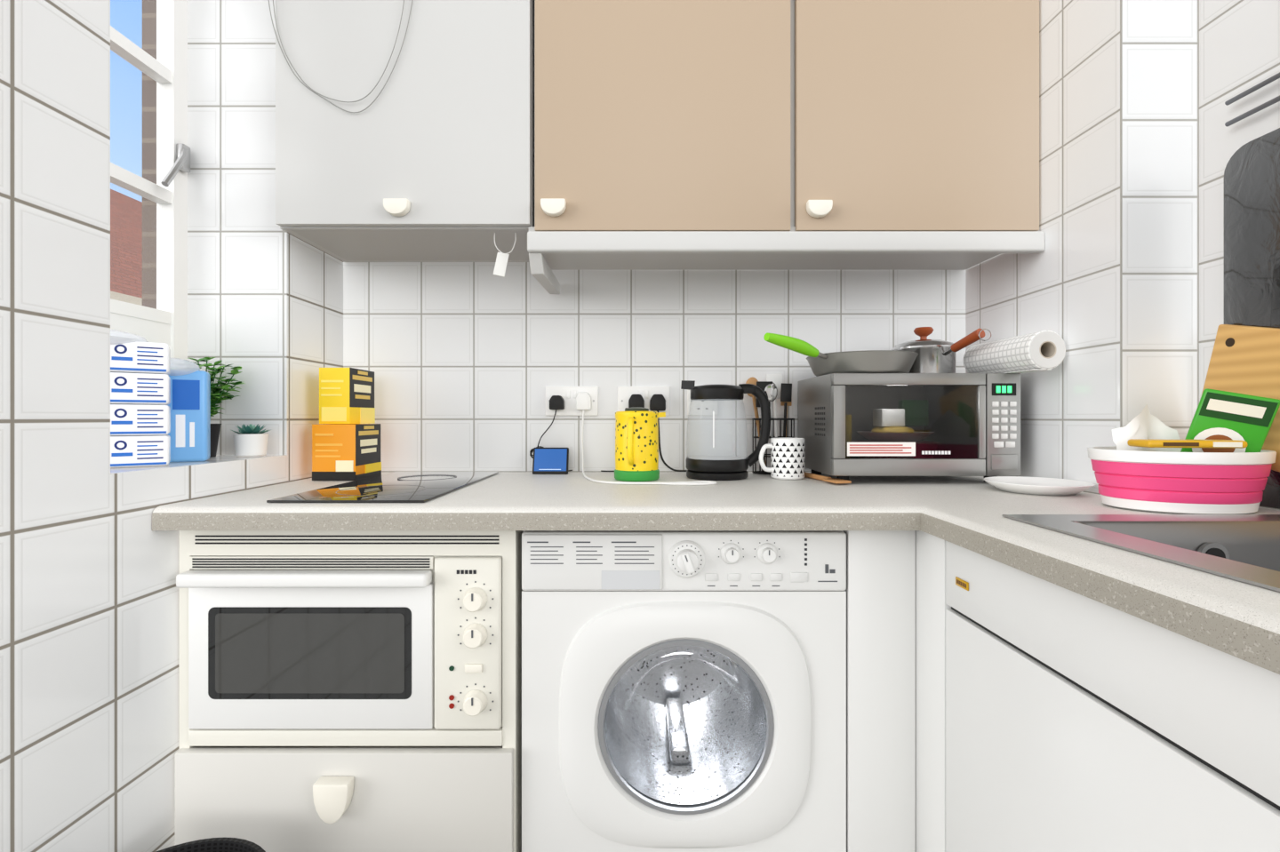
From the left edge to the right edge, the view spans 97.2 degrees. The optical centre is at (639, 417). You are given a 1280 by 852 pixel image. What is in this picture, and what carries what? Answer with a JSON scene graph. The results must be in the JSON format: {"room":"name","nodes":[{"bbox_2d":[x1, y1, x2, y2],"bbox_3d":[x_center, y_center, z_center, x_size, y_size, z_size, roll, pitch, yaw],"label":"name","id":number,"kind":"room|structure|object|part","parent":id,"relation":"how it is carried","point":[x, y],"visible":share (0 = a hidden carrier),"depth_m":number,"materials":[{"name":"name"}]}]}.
{"room":"kitchen","nodes":[
{"label":"kitchen","id":0,"kind":"room"},
{"bbox_2d":[142,0,156,309],"bbox_3d":[-1.159,-0.150,0.203,0.073,2.420,3.007,0,0,0],"label":"wall","id":1,"kind":"structure","parent":0,"point":[148,6],"depth_m":1.35,"materials":[{"name":"brick"}]},
{"bbox_2d":[0,0,343,851],"bbox_3d":[-0.978,-0.150,0.153,0.265,2.420,2.907,0,0,0],"label":"wall","id":2,"kind":"structure","parent":0,"point":[90,595],"depth_m":0.88,"materials":[{"name":"tile"}]},
{"bbox_2d":[110,0,190,359],"bbox_3d":[-1.081,-0.565,1.125,0.082,1.310,0.450,0,0,0],"label":"window","id":3,"kind":"structure","parent":2,"relation":"in","point":[167,324],"depth_m":1.31,"materials":[{"name":"white paint"}]},
{"bbox_3d":[-1.061,-0.576,1.289,0.042,0.128,0.099,0,0,0],"label":"handle","id":4,"kind":"part","parent":3,"relation":"part of","materials":[{"name":"silver metal"}]},
{"bbox_2d":[168,358,210,462],"bbox_3d":[-0.949,-0.016,1.140,0.130,0.210,0.079,0,0,-14],"label":"pack","id":5,"kind":"object","parent":2,"relation":"in","point":[190,387],"visible":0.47,"depth_m":1.14,"materials":[{"name":"blue"}]},
{"bbox_2d":[188,357,244,457],"bbox_3d":[-0.983,-0.025,1.267,0.146,0.229,0.154,0,0,0],"label":"potted plant","id":6,"kind":"object","parent":2,"relation":"on","point":[217,394],"visible":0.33,"depth_m":1.29,"materials":[{"name":"green plant"}]},
{"bbox_2d":[229,424,269,456],"bbox_3d":[-0.895,0.052,1.300,0.080,0.074,0.082,0,0,0],"label":"potted succulent","id":7,"kind":"object","parent":2,"relation":"on","point":[249,442],"visible":1,"depth_m":1.28,"materials":[{"name":"white ceramic"}]},
{"bbox_2d":[343,262,965,471],"bbox_3d":[0.033,-0.150,1.657,2.285,2.420,0.100,0,0,0],"label":"wall","id":8,"kind":"structure","parent":0,"point":[463,357],"depth_m":1.61,"materials":[{"name":"tile"}]},
{"bbox_2d":[275,0,534,262],"bbox_3d":[-0.547,-0.821,1.467,0.590,0.758,0.380,0,0,0],"label":"upper cabinet","id":9,"kind":"object","parent":8,"relation":"attached to","point":[441,163],"visible":1,"depth_m":1.30,"materials":[{"name":"grey"}]},
{"bbox_2d":[268,0,412,112],"bbox_3d":[-0.678,-0.969,1.292,0.358,0.542,0.005,0,0,0],"label":"hanging cable","id":10,"kind":"object","parent":9,"relation":"hanging from","point":[308,87],"visible":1,"depth_m":1.29,"materials":[{"name":"grey plastic"}]},
{"bbox_2d":[493,232,516,276],"bbox_3d":[-0.324,-0.389,1.349,0.055,0.106,0.004,0,0,0],"label":"tag","id":11,"kind":"object","parent":9,"relation":"hanging from","point":[501,260],"visible":1,"depth_m":1.35,"materials":[{"name":"white"}]},
{"bbox_2d":[545,386,598,415],"bbox_3d":[-0.194,-0.047,1.600,0.149,0.084,0.013,0,0,0],"label":"wall socket","id":12,"kind":"object","parent":8,"relation":"attached to","point":[569,394],"visible":0.73,"depth_m":1.60,"materials":[{"name":"white plastic"}]},
{"bbox_2d":[617,386,669,415],"bbox_3d":[0.011,-0.047,1.600,0.147,0.084,0.013,0,0,0],"label":"wall socket","id":13,"kind":"object","parent":8,"relation":"attached to","point":[624,393],"visible":0.62,"depth_m":1.60,"materials":[{"name":"white plastic"}]},
{"bbox_2d":[600,394,644,471],"bbox_3d":[-0.049,0.044,1.583,0.122,0.219,0.026,0,0,0],"label":"plug","id":14,"kind":"object","parent":13,"relation":"attached to","point":[635,400],"visible":0.41,"depth_m":1.57,"materials":[{"name":"black plastic"}]},
{"bbox_2d":[687,390,718,415],"bbox_3d":[0.177,-0.047,1.600,0.087,0.084,0.013,0,0,0],"label":"wall socket","id":15,"kind":"object","parent":8,"relation":"attached to","point":[694,408],"visible":0.44,"depth_m":1.60,"materials":[{"name":"white plastic"}]},
{"bbox_2d":[527,0,1044,294],"bbox_3d":[0.334,-0.769,1.467,1.185,0.862,0.380,0,0,0],"label":"upper cabinet","id":16,"kind":"object","parent":8,"relation":"attached to","point":[669,134],"visible":1,"depth_m":1.30,"materials":[{"name":"beige"}]},
{"bbox_2d":[965,0,1279,510],"bbox_3d":[1.051,-0.150,0.153,0.248,2.420,2.907,0,0,0],"label":"wall","id":17,"kind":"structure","parent":0,"point":[1136,146],"depth_m":1.09,"materials":[{"name":"tile"}]},
{"bbox_2d":[1224,72,1279,127],"bbox_3d":[1.062,-0.545,0.606,0.025,0.066,0.812,0,0,0],"label":"utensil rack","id":18,"kind":"object","parent":17,"relation":"attached to","point":[1275,77],"visible":1,"depth_m":0.96,"materials":[{"name":"grey metal"}]},
{"bbox_3d":[-0.018,1.085,0.154,2.385,0.050,3.107,0,0,0],"label":"floor","id":19,"kind":"structure","parent":0,"visible":0},
{"bbox_2d":[155,838,265,851],"bbox_3d":[-0.690,0.878,0.795,0.286,0.361,0.286,0,0,0],"label":"waste bin","id":20,"kind":"object","parent":19,"relation":"on","point":[212,844],"visible":1,"depth_m":0.93,"materials":[{"name":"black plastic"}]},
{"bbox_2d":[175,530,523,851],"bbox_3d":[-0.534,0.628,1.292,0.614,0.863,0.609,0,0,0],"label":"base cabinet","id":21,"kind":"object","parent":19,"relation":"on","point":[276,790],"visible":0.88,"depth_m":1.01,"materials":[{"name":"white wood"}]},
{"bbox_2d":[176,555,502,729],"bbox_3d":[-0.536,0.410,1.250,0.568,0.314,0.513,0,0,0],"label":"built-in oven","id":22,"kind":"object","parent":21,"relation":"in","point":[276,642],"visible":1,"depth_m":1.02,"materials":[{"name":"white metal"}]},
{"bbox_2d":[152,472,1279,674],"bbox_3d":[0.115,0.175,0.453,1.916,0.040,2.305,0,0,0],"label":"countertop","id":23,"kind":"structure","parent":21,"relation":"on","point":[1239,620],"depth_m":0.97,"materials":[{"name":"laminate"}]},
{"bbox_2d":[312,424,381,480],"bbox_3d":[-0.747,0.086,1.443,0.109,0.137,0.134,0,0,0],"label":"box","id":24,"kind":"object","parent":23,"relation":"on","point":[340,452],"visible":0.97,"depth_m":1.38,"materials":[{"name":"orange cardboard"}]},
{"bbox_2d":[319,368,375,423],"bbox_3d":[-0.758,-0.054,1.464,0.079,0.140,0.130,0,0,0],"label":"box","id":25,"kind":"object","parent":24,"relation":"on","point":[346,395],"visible":0.99,"depth_m":1.40,"materials":[{"name":"yellow cardboard"}]},
{"bbox_2d":[266,472,498,503],"bbox_3d":[-0.532,0.152,1.290,0.285,0.005,0.540,0,0,0],"label":"induction hob","id":26,"kind":"object","parent":23,"relation":"in","point":[396,487],"visible":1,"depth_m":1.19,"materials":[{"name":"black glass"}]},
{"bbox_2d":[532,448,568,474],"bbox_3d":[-0.246,0.120,1.558,0.098,0.073,0.035,0,0,0],"label":"smart display","id":27,"kind":"object","parent":23,"relation":"on","point":[546,460],"visible":0.98,"depth_m":1.55,"materials":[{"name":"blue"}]},
{"bbox_2d":[529,395,572,471],"bbox_3d":[-0.248,0.045,1.579,0.117,0.214,0.034,0,0,0],"label":"charger","id":28,"kind":"object","parent":23,"relation":"on","point":[556,402],"visible":0.78,"depth_m":1.57,"materials":[{"name":"black"}]},
{"bbox_2d":[614,407,665,481],"bbox_3d":[-0.014,0.064,1.410,0.130,0.180,0.114,0,0,-42],"label":"water jug","id":29,"kind":"object","parent":23,"relation":"on","point":[636,428],"visible":1,"depth_m":1.37,"materials":[{"name":"yellow"}]},
{"bbox_2d":[576,392,717,485],"bbox_3d":[-0.044,0.042,1.400,0.459,0.226,0.171,0,0,41],"label":"power cable","id":30,"kind":"object","parent":23,"relation":"on","point":[583,399],"visible":1,"depth_m":1.51,"materials":[{"name":"white plastic"}]},
{"bbox_2d":[649,380,770,480],"bbox_3d":[0.157,0.029,1.482,0.337,0.250,0.160,0,0,32],"label":"electric kettle","id":31,"kind":"object","parent":23,"relation":"on","point":[699,468],"visible":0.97,"depth_m":1.42,"materials":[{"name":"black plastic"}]},
{"bbox_2d":[745,373,795,474],"bbox_3d":[0.358,0.015,1.548,0.132,0.276,0.088,0,0,0],"label":"utensil holder","id":32,"kind":"object","parent":23,"relation":"on","point":[773,388],"visible":0.65,"depth_m":1.53,"materials":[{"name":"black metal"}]},
{"bbox_2d":[759,438,804,479],"bbox_3d":[0.364,0.103,1.422,0.108,0.102,0.084,0,0,-41],"label":"coffee mug","id":33,"kind":"object","parent":23,"relation":"on","point":[787,454],"visible":1,"depth_m":1.40,"materials":[{"name":"white ceramic"}]},
{"bbox_2d":[804,472,851,483],"bbox_3d":[0.441,0.148,1.393,0.040,0.012,0.219,0,0,-12],"label":"wooden spatula","id":34,"kind":"object","parent":23,"relation":"on","point":[828,479],"visible":0.91,"depth_m":1.34,"materials":[{"name":"brown wood"}]},
{"bbox_2d":[798,373,1020,482],"bbox_3d":[0.662,0.026,1.446,0.433,0.257,0.298,0,0,0],"label":"microwave oven","id":35,"kind":"object","parent":23,"relation":"on","point":[850,424],"visible":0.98,"depth_m":1.30,"materials":[{"name":"silver metal"}]},
{"bbox_2d":[763,332,918,376],"bbox_3d":[0.500,-0.145,1.338,0.260,0.083,0.425,0,0,36],"label":"frying pan","id":36,"kind":"object","parent":35,"relation":"on","point":[868,361],"visible":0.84,"depth_m":1.30,"materials":[{"name":"silver metal"}]},
{"bbox_2d":[890,327,991,373],"bbox_3d":[0.756,-0.172,1.446,0.160,0.137,0.278,0,0,0],"label":"saucepan","id":37,"kind":"object","parent":35,"relation":"on","point":[934,356],"visible":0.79,"depth_m":1.43,"materials":[{"name":"silver metal"}]},
{"bbox_2d":[963,330,1065,373],"bbox_3d":[0.872,-0.145,1.329,0.084,0.085,0.235,0,0,-2],"label":"paper towel roll","id":38,"kind":"object","parent":35,"relation":"on","point":[1044,350],"visible":0.95,"depth_m":1.25,"materials":[{"name":"white paper"}]},
{"bbox_2d":[983,476,1095,495],"bbox_3d":[0.829,0.143,1.180,0.191,0.022,0.191,0,0,0],"label":"dinner plate","id":39,"kind":"object","parent":23,"relation":"on","point":[1015,484],"visible":1,"depth_m":1.16,"materials":[{"name":"white ceramic"}]},
{"bbox_2d":[1002,514,1279,591],"bbox_3d":[0.805,0.235,0.165,0.480,0.169,1.430,0,0,0],"label":"sink","id":40,"kind":"object","parent":23,"relation":"in","point":[1245,548],"visible":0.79,"depth_m":0.81,"materials":[{"name":"silver metal"}]},
{"bbox_2d":[1087,446,1276,514],"bbox_3d":[0.918,0.104,0.966,0.265,0.100,0.193,0,0,0],"label":"basin","id":41,"kind":"object","parent":23,"relation":"in","point":[1157,482],"visible":0.98,"depth_m":0.89,"materials":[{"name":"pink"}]},
{"bbox_2d":[1111,404,1180,452],"bbox_3d":[0.888,0.054,0.985,0.116,0.157,0.028,0,0,-5],"label":"tissue paper","id":42,"kind":"object","parent":41,"relation":"in","point":[1145,426],"visible":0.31,"depth_m":0.99,"materials":[{"name":"white paper"}]},
{"bbox_2d":[1127,439,1247,448],"bbox_3d":[0.883,0.042,0.914,0.140,0.012,0.052,0,0,8],"label":"snack packet","id":43,"kind":"object","parent":41,"relation":"in","point":[1134,443],"visible":1,"depth_m":0.89,"materials":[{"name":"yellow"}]},
{"bbox_2d":[1180,388,1279,452],"bbox_3d":[0.971,0.031,0.936,0.120,0.158,0.035,0,0,36],"label":"box","id":44,"kind":"object","parent":41,"relation":"in","point":[1219,415],"visible":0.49,"depth_m":0.92,"materials":[{"name":"green cardboard"}]},
{"bbox_2d":[1201,324,1279,472],"bbox_3d":[1.060,-0.008,0.852,0.017,0.323,0.461,0,0,0],"label":"cutting board","id":45,"kind":"object","parent":23,"relation":"on","point":[1245,360],"visible":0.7,"depth_m":0.97,"materials":[{"name":"brown wood"}]},
{"bbox_2d":[1224,128,1279,509],"bbox_3d":[1.072,-0.166,0.828,0.004,0.638,0.415,0,0,0],"label":"baking tray","id":46,"kind":"object","parent":23,"relation":"on","point":[1252,174],"visible":0.47,"depth_m":0.98,"materials":[{"name":"black metal"}]},
{"bbox_2d":[521,530,846,851],"bbox_3d":[0.081,0.635,1.286,0.595,0.850,0.583,0,0,0],"label":"washing machine","id":47,"kind":"object","parent":19,"relation":"on","point":[683,691],"visible":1,"depth_m":1.03,"materials":[{"name":"white metal"}]},
{"bbox_2d":[842,530,951,851],"bbox_3d":[0.649,0.628,1.262,0.536,0.863,0.651,0,0,0],"label":"filler panel","id":48,"kind":"object","parent":19,"relation":"on","point":[896,605],"visible":0.16,"depth_m":1.03,"materials":[{"name":"white"}]},
{"bbox_2d":[945,541,1279,851],"bbox_3d":[0.784,0.629,0.634,0.563,0.862,0.597,0,0,0],"label":"dishwasher","id":49,"kind":"object","parent":19,"relation":"on","point":[1076,723],"visible":0.9,"depth_m":0.63,"materials":[{"name":"white"}]},
{"label":"outside","id":50,"kind":"structure","parent":0,"visible":0},
{"bbox_2d":[110,189,142,305],"bbox_3d":[-11.425,1.260,17.700,9.150,11.600,24.600,0,0,0],"label":"brick building","id":51,"kind":"structure","parent":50,"point":[125,212],"depth_m":9.26,"materials":[{"name":"brick"}]}
]}

